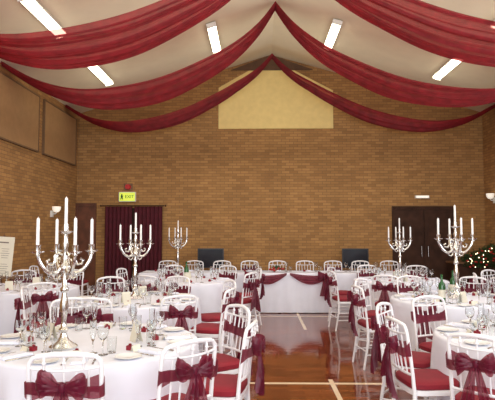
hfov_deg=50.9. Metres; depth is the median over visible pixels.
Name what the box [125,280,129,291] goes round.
wine glass
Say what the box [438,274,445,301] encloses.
wine bottle
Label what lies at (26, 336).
tumbler
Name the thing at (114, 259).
curtains
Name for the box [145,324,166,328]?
napkin
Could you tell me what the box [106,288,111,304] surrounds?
wine glass
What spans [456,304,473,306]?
plate
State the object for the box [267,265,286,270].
flower arrangement
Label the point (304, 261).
banquet chair
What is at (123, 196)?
exit sign
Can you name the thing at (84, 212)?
door
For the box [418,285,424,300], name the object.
wine glass
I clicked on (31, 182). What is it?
wall
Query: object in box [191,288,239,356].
banquet chair
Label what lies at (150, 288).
tumbler
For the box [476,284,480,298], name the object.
champagne flute
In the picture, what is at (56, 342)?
tumbler
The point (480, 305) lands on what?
champagne flute
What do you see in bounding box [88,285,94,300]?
wine glass
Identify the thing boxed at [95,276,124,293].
banquet chair
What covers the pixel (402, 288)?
banquet chair
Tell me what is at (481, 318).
wine glass
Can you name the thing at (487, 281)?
champagne flute
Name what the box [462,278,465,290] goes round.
champagne flute
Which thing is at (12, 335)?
plate
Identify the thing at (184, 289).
banquet chair
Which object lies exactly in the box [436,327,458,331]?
plate
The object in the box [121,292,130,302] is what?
menu card
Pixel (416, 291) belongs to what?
tumbler
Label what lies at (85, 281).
banquet chair
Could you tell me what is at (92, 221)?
candle
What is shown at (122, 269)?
banquet chair
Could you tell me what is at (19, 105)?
wall panel
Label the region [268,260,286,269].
banquet chair
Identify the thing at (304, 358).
floor
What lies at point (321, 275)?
bow
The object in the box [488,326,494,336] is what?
tumbler
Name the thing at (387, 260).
banquet chair
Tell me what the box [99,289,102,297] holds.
tumbler
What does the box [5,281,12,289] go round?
menu card
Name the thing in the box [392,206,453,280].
door
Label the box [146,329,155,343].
tumbler
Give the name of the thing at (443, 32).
swag
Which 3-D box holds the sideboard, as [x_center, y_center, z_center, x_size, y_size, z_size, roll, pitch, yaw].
[5.306,1.864,12.214,1.080,0.840,0.560,0,-4,1]
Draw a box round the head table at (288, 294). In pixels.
[137,270,418,312]
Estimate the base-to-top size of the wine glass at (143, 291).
0.178 m
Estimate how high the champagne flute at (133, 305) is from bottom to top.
0.215 m
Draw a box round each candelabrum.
[30,196,97,350]
[117,213,153,299]
[168,221,187,271]
[386,218,412,279]
[434,204,476,299]
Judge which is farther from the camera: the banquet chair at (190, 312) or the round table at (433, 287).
the round table at (433, 287)
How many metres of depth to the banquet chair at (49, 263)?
10.48 m
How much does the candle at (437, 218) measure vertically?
0.242 m
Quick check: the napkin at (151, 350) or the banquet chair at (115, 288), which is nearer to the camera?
the napkin at (151, 350)
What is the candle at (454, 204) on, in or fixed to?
on the candelabrum at (455, 247)
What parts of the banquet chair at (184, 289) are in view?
sash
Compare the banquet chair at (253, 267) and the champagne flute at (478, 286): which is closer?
the champagne flute at (478, 286)
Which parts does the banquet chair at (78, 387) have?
sash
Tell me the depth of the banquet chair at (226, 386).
3.52 m
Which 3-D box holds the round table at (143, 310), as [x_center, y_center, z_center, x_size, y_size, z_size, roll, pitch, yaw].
[-1.342,1.552,6.133,1.647,0.755,1.650,0,-4,6]
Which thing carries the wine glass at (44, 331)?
on the tablecloth
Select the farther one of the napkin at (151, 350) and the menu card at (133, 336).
the menu card at (133, 336)
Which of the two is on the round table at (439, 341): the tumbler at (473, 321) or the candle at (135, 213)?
the tumbler at (473, 321)
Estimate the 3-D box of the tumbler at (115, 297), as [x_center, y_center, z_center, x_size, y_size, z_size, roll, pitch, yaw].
[-1.446,1.097,5.729,0.068,0.100,0.068,0,-4,1]
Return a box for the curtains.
[100,205,165,291]
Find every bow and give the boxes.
[244,271,259,295]
[318,271,334,295]
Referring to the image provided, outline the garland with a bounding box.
[457,240,494,268]
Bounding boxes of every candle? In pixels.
[36,217,39,244]
[55,219,58,243]
[64,196,67,223]
[73,217,76,244]
[90,219,93,243]
[135,213,136,227]
[140,225,141,239]
[437,218,438,234]
[448,219,450,233]
[454,204,455,221]
[460,218,462,234]
[471,218,473,234]
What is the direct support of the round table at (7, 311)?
on the floor
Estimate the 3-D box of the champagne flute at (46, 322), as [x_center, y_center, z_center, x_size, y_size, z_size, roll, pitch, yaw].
[-1.336,0.899,3.454,0.060,0.215,0.060,0,-4,1]
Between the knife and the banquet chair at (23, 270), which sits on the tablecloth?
the knife
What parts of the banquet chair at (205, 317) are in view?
backrest, sash, leg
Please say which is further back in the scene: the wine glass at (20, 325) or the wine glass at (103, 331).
the wine glass at (20, 325)
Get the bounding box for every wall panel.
[0,71,39,151]
[42,99,76,165]
[218,70,332,128]
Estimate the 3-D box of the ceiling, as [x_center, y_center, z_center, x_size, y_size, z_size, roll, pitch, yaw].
[0.643,-3.475,5.313,10.600,1.710,16.200,0,-4,1]
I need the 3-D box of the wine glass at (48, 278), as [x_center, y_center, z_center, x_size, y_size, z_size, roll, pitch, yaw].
[-2.772,1.150,7.228,0.072,0.178,0.072,0,-4,1]
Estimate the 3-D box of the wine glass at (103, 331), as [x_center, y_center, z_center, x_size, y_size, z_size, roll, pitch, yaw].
[-0.936,0.912,3.366,0.072,0.178,0.072,0,-4,1]
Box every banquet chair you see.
[11,269,36,282]
[14,286,38,332]
[21,282,58,331]
[24,352,104,399]
[29,265,39,278]
[46,263,57,282]
[49,297,92,326]
[67,269,84,295]
[72,274,88,295]
[73,297,113,323]
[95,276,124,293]
[114,268,128,291]
[137,275,158,291]
[152,338,217,399]
[158,260,176,269]
[160,294,197,334]
[163,265,183,276]
[165,276,190,293]
[185,260,203,269]
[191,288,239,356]
[201,280,239,356]
[201,304,252,399]
[202,319,265,399]
[213,260,230,269]
[218,265,236,281]
[224,272,260,331]
[238,268,264,324]
[240,260,258,269]
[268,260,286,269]
[296,260,313,270]
[324,260,341,270]
[324,267,349,320]
[324,270,357,330]
[347,285,395,369]
[351,260,369,270]
[353,278,388,351]
[357,265,376,277]
[370,302,430,399]
[372,275,399,334]
[378,316,459,399]
[380,260,398,270]
[396,275,420,293]
[405,265,427,277]
[411,295,447,352]
[445,332,494,399]
[459,276,486,293]
[469,272,477,286]
[480,269,494,287]
[490,277,494,293]
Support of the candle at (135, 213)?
on the candelabrum at (135, 252)
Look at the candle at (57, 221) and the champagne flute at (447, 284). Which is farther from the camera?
the champagne flute at (447, 284)
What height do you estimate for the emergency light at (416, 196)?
0.070 m
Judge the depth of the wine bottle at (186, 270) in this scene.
8.44 m
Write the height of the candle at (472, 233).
0.242 m
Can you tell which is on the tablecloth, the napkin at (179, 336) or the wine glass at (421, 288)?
the napkin at (179, 336)
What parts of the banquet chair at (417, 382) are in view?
sash, backrest, leg, seat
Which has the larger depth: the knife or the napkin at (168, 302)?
the napkin at (168, 302)
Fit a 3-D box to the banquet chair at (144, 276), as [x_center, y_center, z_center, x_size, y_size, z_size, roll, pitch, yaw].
[-1.404,1.555,7.617,0.406,0.936,0.510,-1,-4,22]
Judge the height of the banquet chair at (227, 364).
0.936 m
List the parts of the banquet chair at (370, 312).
leg, sash, backrest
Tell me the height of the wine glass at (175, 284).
0.178 m
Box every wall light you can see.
[50,206,60,216]
[486,193,494,202]
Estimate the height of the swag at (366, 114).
1.898 m
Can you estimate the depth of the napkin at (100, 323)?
4.38 m
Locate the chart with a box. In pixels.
[0,236,14,276]
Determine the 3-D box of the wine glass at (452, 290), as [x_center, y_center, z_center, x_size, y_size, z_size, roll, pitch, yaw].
[2.270,1.060,5.760,0.072,0.178,0.072,0,-4,1]
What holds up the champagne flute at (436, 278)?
on the round table at (402, 309)
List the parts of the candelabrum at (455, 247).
arm, arm, stem, arm, arm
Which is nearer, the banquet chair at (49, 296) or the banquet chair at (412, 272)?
the banquet chair at (49, 296)
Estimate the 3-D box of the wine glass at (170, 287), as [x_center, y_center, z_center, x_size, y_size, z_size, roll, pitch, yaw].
[-0.878,1.074,5.985,0.072,0.178,0.072,0,-4,1]
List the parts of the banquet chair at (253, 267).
sash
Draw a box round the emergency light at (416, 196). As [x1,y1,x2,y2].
[415,195,428,197]
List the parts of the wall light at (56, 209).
lamp shade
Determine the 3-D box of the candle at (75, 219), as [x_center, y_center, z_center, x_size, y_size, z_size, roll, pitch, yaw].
[-1.149,0.223,3.470,0.023,0.224,0.023,3,-4,-38]
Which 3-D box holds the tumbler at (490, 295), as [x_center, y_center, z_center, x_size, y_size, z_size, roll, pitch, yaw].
[2.693,1.101,5.792,0.068,0.100,0.068,0,-4,1]
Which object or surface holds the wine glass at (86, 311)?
on the tablecloth
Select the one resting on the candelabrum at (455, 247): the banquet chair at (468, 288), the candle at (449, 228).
the candle at (449, 228)
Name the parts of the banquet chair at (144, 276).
backrest, sash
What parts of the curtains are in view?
panel, panel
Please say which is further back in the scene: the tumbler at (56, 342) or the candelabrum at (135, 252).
the candelabrum at (135, 252)
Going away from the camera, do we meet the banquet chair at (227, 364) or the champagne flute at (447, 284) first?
the banquet chair at (227, 364)
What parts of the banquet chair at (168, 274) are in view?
sash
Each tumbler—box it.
[22,332,32,347]
[35,323,42,337]
[51,338,62,351]
[75,317,82,330]
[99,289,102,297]
[107,336,116,353]
[113,295,118,303]
[119,316,126,329]
[145,294,150,303]
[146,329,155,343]
[148,286,153,294]
[414,289,419,296]
[425,292,430,300]
[456,294,461,303]
[470,318,478,331]
[481,288,485,296]
[486,294,492,303]
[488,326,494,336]
[489,314,494,325]
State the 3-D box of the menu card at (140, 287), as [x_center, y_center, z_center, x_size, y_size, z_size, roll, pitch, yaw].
[-1.306,1.134,6.487,0.100,0.120,0.060,3,-4,-37]
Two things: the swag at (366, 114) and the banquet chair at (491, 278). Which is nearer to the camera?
the banquet chair at (491, 278)
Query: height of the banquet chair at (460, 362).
0.936 m
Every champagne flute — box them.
[14,275,17,290]
[29,313,35,343]
[41,318,50,352]
[51,306,57,334]
[89,319,96,353]
[92,303,97,329]
[96,281,99,291]
[129,303,135,330]
[135,284,139,303]
[135,315,141,346]
[149,308,154,318]
[156,278,158,295]
[161,282,164,294]
[422,281,425,299]
[435,277,438,294]
[445,283,450,302]
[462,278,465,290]
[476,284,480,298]
[478,303,484,329]
[483,308,488,334]
[486,280,489,287]
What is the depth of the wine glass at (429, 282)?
6.65 m
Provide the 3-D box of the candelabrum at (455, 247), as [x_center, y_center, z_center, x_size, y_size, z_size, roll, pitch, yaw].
[2.495,0.614,6.229,0.385,1.125,0.385,3,-5,-42]
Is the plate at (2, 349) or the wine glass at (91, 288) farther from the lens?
the wine glass at (91, 288)
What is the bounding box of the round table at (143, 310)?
[68,292,200,352]
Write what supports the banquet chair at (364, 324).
on the floor
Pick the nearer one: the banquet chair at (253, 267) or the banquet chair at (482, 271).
the banquet chair at (482, 271)
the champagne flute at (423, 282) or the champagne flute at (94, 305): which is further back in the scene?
the champagne flute at (423, 282)
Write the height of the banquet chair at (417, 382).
0.936 m
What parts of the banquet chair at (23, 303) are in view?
sash, backrest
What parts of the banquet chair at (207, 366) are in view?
sash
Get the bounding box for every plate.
[0,333,21,338]
[0,347,9,352]
[33,358,58,363]
[57,324,74,327]
[114,352,141,359]
[118,321,134,325]
[163,327,183,331]
[167,339,187,343]
[397,297,413,299]
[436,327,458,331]
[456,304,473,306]
[464,340,489,345]
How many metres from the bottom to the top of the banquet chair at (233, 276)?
0.936 m
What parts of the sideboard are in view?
door, door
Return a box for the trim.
[231,56,312,70]
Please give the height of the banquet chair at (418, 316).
0.936 m
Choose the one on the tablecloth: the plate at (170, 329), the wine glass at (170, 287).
the plate at (170, 329)
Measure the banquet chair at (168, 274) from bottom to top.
0.936 m
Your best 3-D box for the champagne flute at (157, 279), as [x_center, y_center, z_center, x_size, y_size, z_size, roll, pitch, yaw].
[-1.130,1.089,6.540,0.060,0.215,0.060,0,-4,1]
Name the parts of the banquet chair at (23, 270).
sash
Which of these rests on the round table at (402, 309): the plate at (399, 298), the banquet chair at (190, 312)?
the plate at (399, 298)
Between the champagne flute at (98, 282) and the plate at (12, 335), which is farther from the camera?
the champagne flute at (98, 282)
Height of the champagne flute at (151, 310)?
0.215 m
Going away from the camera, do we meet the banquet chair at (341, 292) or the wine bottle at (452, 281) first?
the wine bottle at (452, 281)
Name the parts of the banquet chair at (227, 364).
seat, backrest, sash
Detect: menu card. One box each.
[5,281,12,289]
[32,277,39,285]
[47,322,56,340]
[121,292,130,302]
[129,324,142,342]
[139,286,146,295]
[183,274,189,281]
[460,291,467,302]
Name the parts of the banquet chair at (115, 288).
sash, backrest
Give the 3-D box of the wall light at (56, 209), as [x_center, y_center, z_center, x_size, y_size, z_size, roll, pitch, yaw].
[-4.232,0.261,11.485,0.215,0.230,0.190,0,-4,1]
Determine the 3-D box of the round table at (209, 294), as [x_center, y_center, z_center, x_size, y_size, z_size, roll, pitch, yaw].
[-0.991,1.704,8.593,1.636,0.755,1.657,3,-4,-37]
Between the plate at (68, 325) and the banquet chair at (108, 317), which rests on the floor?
the banquet chair at (108, 317)
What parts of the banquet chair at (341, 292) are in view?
sash, backrest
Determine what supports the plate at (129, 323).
on the tablecloth
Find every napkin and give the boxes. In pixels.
[0,339,21,343]
[0,351,32,359]
[70,357,88,364]
[97,322,109,327]
[138,347,166,354]
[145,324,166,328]
[164,301,179,303]
[164,334,190,338]
[447,322,469,327]
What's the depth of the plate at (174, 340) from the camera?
3.75 m
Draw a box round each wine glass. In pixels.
[15,319,25,346]
[17,278,22,290]
[24,272,28,283]
[37,311,45,322]
[38,326,49,352]
[45,276,50,288]
[82,306,90,328]
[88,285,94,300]
[97,326,108,355]
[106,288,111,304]
[120,287,125,294]
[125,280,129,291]
[140,288,146,304]
[147,319,156,346]
[156,311,164,335]
[168,285,173,300]
[173,282,177,294]
[199,271,203,282]
[411,282,416,293]
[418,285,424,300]
[427,280,432,286]
[449,287,455,303]
[458,280,462,291]
[465,307,474,329]
[477,314,486,339]
[484,288,490,304]
[491,304,494,313]
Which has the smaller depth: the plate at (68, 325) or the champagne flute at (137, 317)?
the champagne flute at (137, 317)
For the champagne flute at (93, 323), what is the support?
on the tablecloth
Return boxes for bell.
[124,183,132,190]
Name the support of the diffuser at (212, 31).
attached to the fluorescent light at (211, 27)
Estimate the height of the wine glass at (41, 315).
0.178 m
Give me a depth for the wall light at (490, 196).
12.28 m
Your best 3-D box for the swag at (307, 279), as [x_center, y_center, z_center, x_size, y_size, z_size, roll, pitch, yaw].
[1.148,1.506,9.947,0.670,0.214,0.054,0,-4,1]
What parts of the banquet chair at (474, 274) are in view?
sash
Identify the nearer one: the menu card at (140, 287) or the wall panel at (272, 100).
the menu card at (140, 287)
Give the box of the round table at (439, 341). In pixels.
[429,322,494,399]
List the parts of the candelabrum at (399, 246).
arm, stem, arm, arm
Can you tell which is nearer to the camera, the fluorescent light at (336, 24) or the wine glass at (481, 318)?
the wine glass at (481, 318)
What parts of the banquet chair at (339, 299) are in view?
leg, sash, backrest, leg, seat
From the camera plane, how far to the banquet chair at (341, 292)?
9.15 m
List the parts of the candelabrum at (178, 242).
arm, stem, arm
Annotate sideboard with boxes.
[446,261,494,284]
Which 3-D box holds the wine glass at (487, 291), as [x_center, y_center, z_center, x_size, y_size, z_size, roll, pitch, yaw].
[2.647,1.058,5.731,0.072,0.178,0.072,0,-4,1]
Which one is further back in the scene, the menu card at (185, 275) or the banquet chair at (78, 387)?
the menu card at (185, 275)
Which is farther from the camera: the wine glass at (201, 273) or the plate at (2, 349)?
the wine glass at (201, 273)
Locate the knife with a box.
[5,355,33,361]
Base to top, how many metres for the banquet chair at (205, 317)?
0.936 m
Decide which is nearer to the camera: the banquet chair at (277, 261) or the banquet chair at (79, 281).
the banquet chair at (79, 281)
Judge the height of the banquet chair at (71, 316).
0.936 m
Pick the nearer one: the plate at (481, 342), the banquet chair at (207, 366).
the banquet chair at (207, 366)
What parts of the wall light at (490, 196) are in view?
lamp shade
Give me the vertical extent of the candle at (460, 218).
0.242 m
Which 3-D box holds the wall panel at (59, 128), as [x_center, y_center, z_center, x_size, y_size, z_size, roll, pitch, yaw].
[-4.308,-1.496,11.995,0.050,1.180,1.950,0,-4,1]
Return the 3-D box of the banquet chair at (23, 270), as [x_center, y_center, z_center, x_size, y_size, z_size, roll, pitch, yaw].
[-3.636,1.603,8.394,0.406,0.936,0.510,1,-4,-19]
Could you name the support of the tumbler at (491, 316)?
on the round table at (439, 341)
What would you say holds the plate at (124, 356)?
on the tablecloth
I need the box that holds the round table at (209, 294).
[140,276,233,312]
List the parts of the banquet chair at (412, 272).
sash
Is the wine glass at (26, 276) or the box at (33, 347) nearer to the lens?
the box at (33, 347)
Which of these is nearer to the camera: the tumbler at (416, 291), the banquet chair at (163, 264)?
the tumbler at (416, 291)
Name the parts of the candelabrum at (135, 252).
arm, arm, stem, arm, arm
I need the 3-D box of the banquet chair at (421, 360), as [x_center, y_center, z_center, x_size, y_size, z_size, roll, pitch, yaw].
[1.330,1.359,4.437,0.510,0.936,0.406,-2,-4,34]
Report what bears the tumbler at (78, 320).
on the tablecloth
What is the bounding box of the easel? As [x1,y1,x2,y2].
[0,235,19,282]
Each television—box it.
[198,248,223,267]
[342,248,368,270]
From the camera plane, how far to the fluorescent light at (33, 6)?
7.87 m
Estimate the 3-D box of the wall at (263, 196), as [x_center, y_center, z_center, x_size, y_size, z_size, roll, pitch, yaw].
[0.789,-0.668,13.154,10.600,6.050,0.200,0,-4,1]
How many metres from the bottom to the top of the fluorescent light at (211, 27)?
0.151 m
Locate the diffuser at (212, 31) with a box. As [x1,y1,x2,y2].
[208,27,219,51]
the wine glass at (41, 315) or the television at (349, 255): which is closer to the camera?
the wine glass at (41, 315)
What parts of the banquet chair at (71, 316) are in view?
sash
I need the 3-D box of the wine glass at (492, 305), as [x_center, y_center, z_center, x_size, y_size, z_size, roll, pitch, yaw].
[2.121,0.979,4.442,0.072,0.178,0.072,0,-4,1]
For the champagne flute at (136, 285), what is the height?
0.215 m
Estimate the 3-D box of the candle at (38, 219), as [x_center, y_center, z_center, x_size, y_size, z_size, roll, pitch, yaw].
[-1.411,0.225,3.501,0.023,0.224,0.023,3,-4,-38]
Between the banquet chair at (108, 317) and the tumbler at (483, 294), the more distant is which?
the tumbler at (483, 294)
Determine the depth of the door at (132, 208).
12.98 m
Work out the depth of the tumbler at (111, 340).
3.41 m
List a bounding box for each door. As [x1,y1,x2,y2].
[74,203,96,294]
[131,208,133,291]
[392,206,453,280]
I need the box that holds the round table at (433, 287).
[350,276,449,324]
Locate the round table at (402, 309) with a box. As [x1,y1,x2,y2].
[389,293,494,350]
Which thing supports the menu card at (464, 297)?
on the round table at (402, 309)
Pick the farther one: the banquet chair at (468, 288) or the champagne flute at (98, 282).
the banquet chair at (468, 288)
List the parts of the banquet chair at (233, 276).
sash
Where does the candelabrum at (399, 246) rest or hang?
on the round table at (433, 287)
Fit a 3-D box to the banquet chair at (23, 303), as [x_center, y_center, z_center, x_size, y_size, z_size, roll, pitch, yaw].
[-2.361,1.449,5.896,0.510,0.936,0.406,1,-4,-11]
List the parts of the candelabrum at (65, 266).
arm, arm, stem, arm, arm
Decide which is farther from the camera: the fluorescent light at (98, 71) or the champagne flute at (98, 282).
the fluorescent light at (98, 71)
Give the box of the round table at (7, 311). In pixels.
[0,283,79,335]
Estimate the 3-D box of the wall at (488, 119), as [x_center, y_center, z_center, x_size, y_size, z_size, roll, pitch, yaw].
[5.840,-0.423,4.929,0.200,4.550,16.000,0,-4,1]
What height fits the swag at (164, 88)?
2.102 m
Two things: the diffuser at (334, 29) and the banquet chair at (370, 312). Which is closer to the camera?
the banquet chair at (370, 312)
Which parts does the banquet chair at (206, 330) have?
seat, leg, backrest, sash, leg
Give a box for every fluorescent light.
[17,0,62,29]
[88,66,113,86]
[206,21,220,53]
[324,19,342,47]
[432,59,460,80]
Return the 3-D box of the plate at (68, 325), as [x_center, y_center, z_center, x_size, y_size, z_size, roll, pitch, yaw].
[-1.507,1.055,4.349,0.172,0.014,0.172,0,-4,1]
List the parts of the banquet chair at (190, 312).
sash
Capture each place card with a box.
[20,346,29,351]
[131,344,140,351]
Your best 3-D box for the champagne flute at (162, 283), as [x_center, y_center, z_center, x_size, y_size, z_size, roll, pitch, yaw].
[-0.968,1.054,5.965,0.060,0.215,0.060,0,-4,1]
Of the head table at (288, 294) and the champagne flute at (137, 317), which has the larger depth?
the head table at (288, 294)
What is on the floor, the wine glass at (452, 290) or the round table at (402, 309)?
the round table at (402, 309)
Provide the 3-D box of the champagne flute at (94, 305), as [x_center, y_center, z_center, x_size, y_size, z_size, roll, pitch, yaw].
[-1.244,0.947,4.228,0.060,0.215,0.060,0,-4,1]
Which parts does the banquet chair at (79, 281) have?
sash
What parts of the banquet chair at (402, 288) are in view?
sash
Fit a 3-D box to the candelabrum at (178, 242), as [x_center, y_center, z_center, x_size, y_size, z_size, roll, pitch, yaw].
[-1.390,0.917,10.390,0.353,1.032,0.353,-1,-4,18]
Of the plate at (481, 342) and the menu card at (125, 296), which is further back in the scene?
the menu card at (125, 296)
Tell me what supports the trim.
attached to the wall at (263, 196)
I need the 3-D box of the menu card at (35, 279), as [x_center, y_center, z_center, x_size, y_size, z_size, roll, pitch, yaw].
[-3.155,1.212,7.765,0.100,0.120,0.060,2,-4,-32]
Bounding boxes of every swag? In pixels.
[0,0,494,69]
[1,1,494,109]
[65,54,494,132]
[263,273,286,283]
[290,273,322,283]
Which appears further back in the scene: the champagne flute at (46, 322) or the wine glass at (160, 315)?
the wine glass at (160, 315)
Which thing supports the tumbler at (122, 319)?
on the tablecloth
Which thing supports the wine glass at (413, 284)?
on the round table at (402, 309)
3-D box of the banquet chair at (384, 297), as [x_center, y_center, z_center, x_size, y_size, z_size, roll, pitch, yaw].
[2.076,1.559,7.676,0.406,0.936,0.510,-2,-4,26]
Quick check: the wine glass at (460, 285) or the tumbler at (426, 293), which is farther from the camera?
the wine glass at (460, 285)
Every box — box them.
[29,344,36,350]
[126,343,132,349]
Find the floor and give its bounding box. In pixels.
[80,294,428,399]
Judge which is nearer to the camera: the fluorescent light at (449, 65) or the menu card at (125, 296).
the menu card at (125, 296)
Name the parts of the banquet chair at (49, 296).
sash, backrest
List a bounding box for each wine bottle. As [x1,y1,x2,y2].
[184,262,188,273]
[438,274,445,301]
[450,271,454,295]
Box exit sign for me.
[119,192,135,201]
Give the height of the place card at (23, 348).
0.040 m
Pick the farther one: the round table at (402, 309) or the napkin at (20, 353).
the round table at (402, 309)
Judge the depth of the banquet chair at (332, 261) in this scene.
11.28 m
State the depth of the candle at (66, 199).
3.62 m
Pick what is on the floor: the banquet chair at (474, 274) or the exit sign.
the banquet chair at (474, 274)
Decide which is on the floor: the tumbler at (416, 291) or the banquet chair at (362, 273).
the banquet chair at (362, 273)
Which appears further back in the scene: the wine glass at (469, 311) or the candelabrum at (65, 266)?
the wine glass at (469, 311)
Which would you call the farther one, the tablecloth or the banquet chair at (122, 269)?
the banquet chair at (122, 269)
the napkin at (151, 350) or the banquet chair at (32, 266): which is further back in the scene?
the banquet chair at (32, 266)
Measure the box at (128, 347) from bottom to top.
0.042 m
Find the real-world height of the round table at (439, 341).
0.755 m
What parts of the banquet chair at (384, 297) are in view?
sash, backrest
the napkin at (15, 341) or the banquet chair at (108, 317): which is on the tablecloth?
the napkin at (15, 341)
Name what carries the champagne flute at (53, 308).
on the tablecloth
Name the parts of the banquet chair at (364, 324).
leg, sash, backrest, leg, seat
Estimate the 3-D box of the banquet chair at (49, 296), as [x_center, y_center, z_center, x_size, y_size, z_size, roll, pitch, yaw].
[-2.627,1.490,6.554,0.406,0.936,0.510,2,-4,-31]
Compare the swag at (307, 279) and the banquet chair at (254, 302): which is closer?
the banquet chair at (254, 302)
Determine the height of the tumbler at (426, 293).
0.100 m
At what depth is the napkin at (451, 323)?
4.38 m
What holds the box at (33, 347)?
on the tablecloth
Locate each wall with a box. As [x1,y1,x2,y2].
[0,63,77,282]
[76,55,485,286]
[482,108,494,260]
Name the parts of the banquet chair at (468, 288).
sash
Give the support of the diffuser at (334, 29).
attached to the fluorescent light at (336, 24)
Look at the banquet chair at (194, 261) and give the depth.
11.34 m
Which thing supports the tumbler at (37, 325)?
on the tablecloth
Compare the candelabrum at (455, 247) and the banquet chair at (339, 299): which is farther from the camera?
the banquet chair at (339, 299)
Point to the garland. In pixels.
(468, 258)
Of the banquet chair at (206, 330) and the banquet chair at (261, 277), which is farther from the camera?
the banquet chair at (261, 277)
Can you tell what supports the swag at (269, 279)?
attached to the head table at (288, 294)
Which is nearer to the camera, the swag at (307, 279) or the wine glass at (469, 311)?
the wine glass at (469, 311)
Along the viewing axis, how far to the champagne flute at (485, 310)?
3.91 m
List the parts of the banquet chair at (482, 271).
sash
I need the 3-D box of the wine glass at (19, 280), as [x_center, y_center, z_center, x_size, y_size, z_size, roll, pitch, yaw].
[-3.061,1.135,6.983,0.072,0.178,0.072,0,-4,1]
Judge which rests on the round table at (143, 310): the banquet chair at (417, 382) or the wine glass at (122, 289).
the wine glass at (122, 289)
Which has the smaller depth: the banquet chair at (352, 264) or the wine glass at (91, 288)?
the wine glass at (91, 288)
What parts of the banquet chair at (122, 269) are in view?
sash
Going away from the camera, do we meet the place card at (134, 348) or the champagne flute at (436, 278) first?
the place card at (134, 348)
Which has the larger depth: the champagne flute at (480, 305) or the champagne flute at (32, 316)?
the champagne flute at (480, 305)
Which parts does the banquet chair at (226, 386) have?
seat, backrest, leg, sash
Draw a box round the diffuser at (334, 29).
[325,24,339,47]
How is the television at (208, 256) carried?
on the floor
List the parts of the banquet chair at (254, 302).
backrest, sash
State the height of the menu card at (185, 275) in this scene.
0.120 m
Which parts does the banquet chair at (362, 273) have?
sash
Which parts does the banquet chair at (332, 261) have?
sash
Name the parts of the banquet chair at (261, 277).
backrest, sash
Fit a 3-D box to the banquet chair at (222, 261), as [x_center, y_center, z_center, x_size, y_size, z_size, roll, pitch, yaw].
[-0.547,1.770,11.115,0.400,0.936,0.462,0,-4,-1]
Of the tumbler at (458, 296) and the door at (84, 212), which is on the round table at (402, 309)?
the tumbler at (458, 296)
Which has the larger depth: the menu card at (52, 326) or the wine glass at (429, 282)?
the wine glass at (429, 282)
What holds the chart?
on the easel
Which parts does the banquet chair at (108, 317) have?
sash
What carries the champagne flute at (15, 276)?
on the round table at (7, 311)
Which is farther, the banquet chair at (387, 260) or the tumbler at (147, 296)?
the banquet chair at (387, 260)
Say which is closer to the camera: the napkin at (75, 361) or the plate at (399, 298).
the napkin at (75, 361)
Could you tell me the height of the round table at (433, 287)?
0.755 m
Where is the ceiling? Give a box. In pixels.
[0,0,494,112]
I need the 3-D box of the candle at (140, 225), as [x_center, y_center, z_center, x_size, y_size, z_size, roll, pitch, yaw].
[-1.241,0.390,6.054,0.023,0.222,0.023,2,-4,-31]
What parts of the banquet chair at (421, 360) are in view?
sash, leg, backrest, seat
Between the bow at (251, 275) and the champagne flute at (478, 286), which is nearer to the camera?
the champagne flute at (478, 286)
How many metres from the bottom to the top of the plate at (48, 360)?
0.014 m
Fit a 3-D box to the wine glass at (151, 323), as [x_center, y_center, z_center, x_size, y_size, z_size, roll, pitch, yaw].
[-0.671,0.929,3.636,0.072,0.178,0.072,0,-4,1]
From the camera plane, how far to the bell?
13.08 m
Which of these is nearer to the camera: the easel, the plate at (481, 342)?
the plate at (481, 342)

